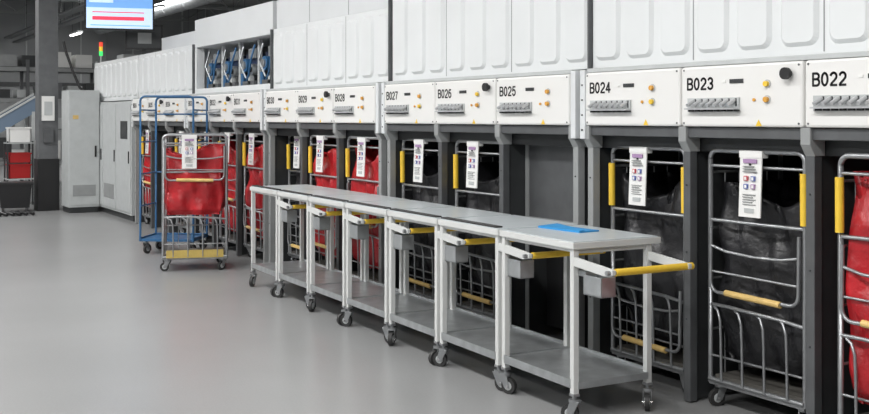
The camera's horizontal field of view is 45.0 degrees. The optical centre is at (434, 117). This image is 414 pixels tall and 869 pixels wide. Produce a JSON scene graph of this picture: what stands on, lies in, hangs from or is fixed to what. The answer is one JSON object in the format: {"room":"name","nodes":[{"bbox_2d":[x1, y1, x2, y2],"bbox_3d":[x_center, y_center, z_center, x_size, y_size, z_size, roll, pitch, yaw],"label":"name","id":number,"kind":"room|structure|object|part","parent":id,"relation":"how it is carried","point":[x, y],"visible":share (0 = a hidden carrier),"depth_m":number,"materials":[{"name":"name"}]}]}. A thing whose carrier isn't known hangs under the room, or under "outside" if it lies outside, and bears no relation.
{"room":"distribution center","nodes":[
{"label":"distribution center","id":0,"kind":"room"},
{"bbox_2d":[69,2,82,35],"bbox_3d":[-12.887,-3.791,37.712,0.180,1.618,1.500,0,0,-31],"label":"ceiling lamp","id":1,"kind":"object","parent":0,"point":[76,32],"depth_m":37.73,"materials":[{"name":"white plastic"}]},
{"bbox_2d":[0,0,230,148],"bbox_3d":[-18.081,-1.450,38.229,26.000,6.300,0.200,0,0,-31],"label":"wall","id":2,"kind":"structure","parent":0,"point":[10,23],"depth_m":40.47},
{"bbox_2d":[0,2,229,158],"bbox_3d":[-18.009,-1.425,38.109,25.980,6.249,0.079,0,0,-31],"label":"trim","id":3,"kind":"structure","parent":2,"relation":"attached to","point":[1,83],"depth_m":40.66,"materials":[{"name":"grey paint"}]},
{"bbox_2d":[0,0,262,21],"bbox_3d":[-7.040,-4.200,19.664,25.960,0.700,41.140,0,0,-31],"label":"ceiling trusses","id":4,"kind":"object","parent":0,"point":[210,7],"visible":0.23,"depth_m":38.69,"materials":[{"name":"black metal"}]},
{"bbox_2d":[154,4,164,10],"bbox_3d":[-7.775,-3.791,29.117,0.180,1.618,1.500,0,0,-31],"label":"ceiling lamp","id":5,"kind":"object","parent":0,"point":[159,6],"depth_m":28.55,"materials":[{"name":"white plastic"}]},
{"bbox_2d":[154,0,277,6],"bbox_3d":[-5.763,-4.650,17.515,26.000,0.100,48.000,0,0,-31],"label":"ceiling","id":6,"kind":"structure","parent":0,"point":[248,3],"depth_m":41.82,"materials":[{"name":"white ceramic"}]},
{"bbox_2d":[4,0,83,42],"bbox_3d":[-4.634,-3.675,21.095,1.440,1.850,41.000,0,0,-31],"label":"cable tray","id":7,"kind":"object","parent":6,"relation":"hanging from","point":[80,17],"visible":0.44,"depth_m":31.68,"materials":[{"name":"grey metal"}]},
{"bbox_2d":[84,0,153,30],"bbox_3d":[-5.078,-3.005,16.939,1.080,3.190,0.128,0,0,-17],"label":"wall monitor","id":8,"kind":"object","parent":6,"relation":"hanging from","point":[117,15],"visible":1,"depth_m":16.88,"materials":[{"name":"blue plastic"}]},
{"bbox_2d":[94,0,219,34],"bbox_3d":[-1.035,-3.882,20.327,0.470,1.435,46.000,0,0,-31],"label":"air duct","id":9,"kind":"object","parent":6,"relation":"hanging from","point":[171,7],"visible":0.32,"depth_m":31.29,"materials":[{"name":"grey metal"}]},
{"bbox_2d":[0,164,805,413],"bbox_3d":[-5.763,1.750,17.515,26.000,0.100,48.000,0,0,-31],"label":"floor","id":10,"kind":"structure","parent":0,"point":[91,322],"depth_m":7.71,"materials":[{"name":"concrete"}]},
{"bbox_2d":[0,181,33,211],"bbox_3d":[-7.616,1.430,19.060,0.620,0.540,0.530,0,0,-23],"label":"bin","id":11,"kind":"object","parent":10,"relation":"on","point":[13,194],"visible":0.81,"depth_m":18.87,"materials":[{"name":"black plastic"}]},
{"bbox_2d":[0,93,34,201],"bbox_3d":[-9.287,0.589,21.144,2.450,2.223,0.880,0,0,-31],"label":"conveyor","id":12,"kind":"object","parent":10,"relation":"on","point":[24,108],"visible":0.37,"depth_m":21.25,"materials":[{"name":"metal"}]},
{"bbox_2d":[0,210,34,215],"bbox_3d":[-7.375,1.655,18.223,0.795,0.085,0.286,0,0,-31],"label":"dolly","id":13,"kind":"object","parent":10,"relation":"on","point":[18,212],"visible":1,"depth_m":18.24,"materials":[{"name":"black plastic"}]},
{"bbox_2d":[3,127,33,204],"bbox_3d":[-8.169,0.940,20.622,0.500,1.520,0.400,0,0,-31],"label":"stand","id":14,"kind":"object","parent":10,"relation":"on","point":[21,170],"visible":0.97,"depth_m":20.51,"materials":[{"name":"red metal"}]},
{"bbox_2d":[34,0,58,210],"bbox_3d":[-7.162,-1.450,19.400,0.380,6.300,0.410,0,0,-31],"label":"steel column","id":15,"kind":"structure","parent":10,"relation":"on","point":[46,161],"depth_m":19.26,"materials":[{"name":"grey metal"}]},
{"bbox_2d":[0,52,136,180],"bbox_3d":[-10.614,-0.050,27.371,7.416,3.499,0.980,0,0,-31],"label":"storage rack","id":16,"kind":"object","parent":10,"relation":"on","point":[82,64],"visible":0.23,"depth_m":27.41,"materials":[{"name":"grey metal"}]},
{"bbox_2d":[62,41,98,212],"bbox_3d":[-6.436,0.147,19.098,0.540,3.106,0.640,0,0,-31],"label":"tall cabinet","id":17,"kind":"object","parent":10,"relation":"on","point":[80,108],"visible":1,"depth_m":18.86,"materials":[{"name":"grey metal"}]},
{"bbox_2d":[141,129,149,223],"bbox_3d":[-4.253,0.938,16.707,0.661,1.525,0.747,0,0,-31],"label":"roll cage","id":18,"kind":"object","parent":10,"relation":"on","point":[145,160],"visible":0.23,"depth_m":16.74,"materials":[{"name":"metal"}]},
{"bbox_2d":[139,95,207,252],"bbox_3d":[-3.310,0.708,13.362,0.708,1.984,0.588,0,0,5],"label":"trolley","id":19,"kind":"object","parent":10,"relation":"on","point":[157,237],"visible":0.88,"depth_m":13.32,"materials":[{"name":"blue metal"}]},
{"bbox_2d":[175,130,186,232],"bbox_3d":[-3.333,0.938,15.171,0.694,1.525,0.752,0,0,-31],"label":"roll cage","id":20,"kind":"object","parent":10,"relation":"on","point":[181,230],"visible":0.07,"depth_m":15.19,"materials":[{"name":"metal"}]},
{"bbox_2d":[160,133,227,270],"bbox_3d":[-2.729,0.938,11.956,0.746,1.525,0.661,0,0,-12],"label":"roll cage","id":21,"kind":"object","parent":10,"relation":"on","point":[194,181],"visible":1,"depth_m":11.69,"materials":[{"name":"fabric"}]},
{"bbox_2d":[198,131,211,241],"bbox_3d":[-2.786,0.938,14.241,0.661,1.525,0.747,0,0,-31],"label":"roll cage","id":22,"kind":"object","parent":10,"relation":"on","point":[200,138],"visible":0.07,"depth_m":14.17,"materials":[{"name":"metal"}]},
{"bbox_2d":[218,132,235,248],"bbox_3d":[-2.352,0.938,13.452,0.661,1.525,0.747,0,0,-31],"label":"roll cage","id":23,"kind":"object","parent":10,"relation":"on","point":[231,142],"visible":0.16,"depth_m":13.33,"materials":[{"name":"metal"}]},
{"bbox_2d":[242,132,262,256],"bbox_3d":[-1.892,0.938,12.689,0.694,1.525,0.752,0,0,-31],"label":"roll cage","id":24,"kind":"object","parent":10,"relation":"on","point":[254,161],"visible":0.27,"depth_m":12.61,"materials":[{"name":"metal"}]},
{"bbox_2d":[249,184,334,296],"bbox_3d":[-1.356,1.190,10.299,0.678,1.020,1.109,0,0,-29],"label":"cart","id":25,"kind":"object","parent":10,"relation":"on","point":[288,214],"visible":0.72,"depth_m":10.33,"materials":[{"name":"grey paint"}]},
{"bbox_2d":[287,136,299,260],"bbox_3d":[-1.234,0.938,11.827,0.661,1.525,0.754,0,0,-31],"label":"roll cage","id":26,"kind":"object","parent":10,"relation":"on","point":[296,160],"visible":0.13,"depth_m":11.89,"materials":[{"name":"metal"}]},
{"bbox_2d":[273,189,368,308],"bbox_3d":[-0.974,1.190,9.627,0.658,1.020,1.136,0,0,-29],"label":"cart","id":27,"kind":"object","parent":10,"relation":"on","point":[320,221],"visible":0.59,"depth_m":9.61,"materials":[{"name":"grey paint"}]},
{"bbox_2d":[308,135,335,268],"bbox_3d":[-0.885,0.938,10.996,0.694,1.525,0.752,0,0,-31],"label":"roll cage","id":28,"kind":"object","parent":10,"relation":"on","point":[323,168],"visible":0.14,"depth_m":10.90,"materials":[{"name":"fabric"}]},
{"bbox_2d":[308,194,409,325],"bbox_3d":[-0.598,1.190,8.923,0.678,1.020,1.109,0,0,-29],"label":"cart","id":29,"kind":"object","parent":10,"relation":"on","point":[359,228],"visible":0.68,"depth_m":8.92,"materials":[{"name":"grey paint"}]},
{"bbox_2d":[345,136,378,281],"bbox_3d":[-0.425,0.938,10.211,0.661,1.525,0.747,0,0,-31],"label":"roll cage","id":30,"kind":"object","parent":10,"relation":"on","point":[365,175],"visible":0.2,"depth_m":10.08,"materials":[{"name":"fabric"}]},
{"bbox_2d":[340,200,455,342],"bbox_3d":[-0.216,1.190,8.252,0.658,1.020,1.136,0,0,-29],"label":"cart","id":31,"kind":"object","parent":10,"relation":"on","point":[407,302],"visible":0.59,"depth_m":8.31,"materials":[{"name":"grey paint"}]},
{"bbox_2d":[400,138,437,299],"bbox_3d":[0.144,0.938,9.332,0.684,1.525,0.729,0,0,-30],"label":"roll cage","id":32,"kind":"object","parent":10,"relation":"on","point":[424,186],"visible":0.22,"depth_m":9.23,"materials":[{"name":"metal"}]},
{"bbox_2d":[387,207,513,364],"bbox_3d":[0.160,1.190,7.547,0.678,1.020,1.109,0,0,-29],"label":"cart","id":33,"kind":"object","parent":10,"relation":"on","point":[458,319],"visible":0.73,"depth_m":7.59,"materials":[{"name":"grey paint"}]},
{"bbox_2d":[453,140,498,318],"bbox_3d":[0.607,0.938,8.535,0.661,1.525,0.754,0,0,-31],"label":"roll cage","id":34,"kind":"object","parent":10,"relation":"on","point":[481,179],"visible":0.21,"depth_m":8.47,"materials":[{"name":"metal"}]},
{"bbox_2d":[94,0,868,413],"bbox_3d":[-0.570,0.175,11.313,1.814,3.050,20.271,0,0,-31],"label":"machine","id":35,"kind":"object","parent":10,"relation":"on","point":[559,85],"visible":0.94,"depth_m":7.72,"materials":[{"name":"grey paint"}]},
{"bbox_2d":[99,41,102,62],"bbox_3d":[-6.218,-1.227,19.572,0.080,0.410,0.080,0,0,-31],"label":"tower","id":36,"kind":"object","parent":35,"relation":"on","point":[100,42],"visible":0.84,"depth_m":19.54,"materials":[{"name":"multicoloured plastic"}]},
{"bbox_2d":[125,25,162,53],"bbox_3d":[-4.854,-1.290,17.547,0.600,0.535,0.170,0,0,-16],"label":"display","id":37,"kind":"object","parent":35,"relation":"on","point":[134,40],"visible":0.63,"depth_m":17.49,"materials":[{"name":"black plastic"}]},
{"bbox_3d":[0.996,0.890,7.736,0.220,1.580,0.840,0,0,-31],"label":"blanking panel","id":38,"kind":"part","parent":35,"relation":"part of","materials":[{"name":"grey metal"}]},
{"bbox_2d":[433,215,605,390],"bbox_3d":[0.541,1.190,6.876,0.658,1.020,1.136,0,0,-29],"label":"cart","id":39,"kind":"object","parent":10,"relation":"on","point":[487,342],"visible":0.72,"depth_m":6.80,"materials":[{"name":"grey paint"}]},
{"bbox_2d":[499,225,694,413],"bbox_3d":[0.927,1.195,6.175,0.658,1.010,1.108,0,0,-29],"label":"cart","id":40,"kind":"object","parent":10,"relation":"on","point":[576,367],"visible":0.99,"depth_m":6.10,"materials":[{"name":"grey paint"}]},
{"bbox_2d":[538,223,598,232],"bbox_3d":[0.826,0.679,6.495,0.160,0.020,0.380,0,0,-35],"label":"folder","id":41,"kind":"object","parent":40,"relation":"on","point":[556,226],"visible":1,"depth_m":6.45,"materials":[{"name":"blue plastic"}]},
{"bbox_2d":[609,146,683,391],"bbox_3d":[1.611,0.938,6.846,0.661,1.525,0.754,0,0,-30],"label":"roll cage","id":42,"kind":"object","parent":10,"relation":"on","point":[653,202],"visible":0.42,"depth_m":6.74,"materials":[{"name":"metal"}]},
{"bbox_2d":[708,148,805,413],"bbox_3d":[2.059,0.938,6.074,0.661,1.525,0.736,0,0,-31],"label":"roll cage","id":43,"kind":"object","parent":10,"relation":"on","point":[761,304],"visible":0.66,"depth_m":5.97,"materials":[{"name":"metal"}]},
{"bbox_2d":[835,153,868,413],"bbox_3d":[2.488,0.938,5.178,0.661,1.525,0.747,0,0,-32],"label":"roll cage","id":44,"kind":"object","parent":10,"relation":"on","point":[857,268],"visible":1,"depth_m":5.27,"materials":[{"name":"metal"}]}
]}

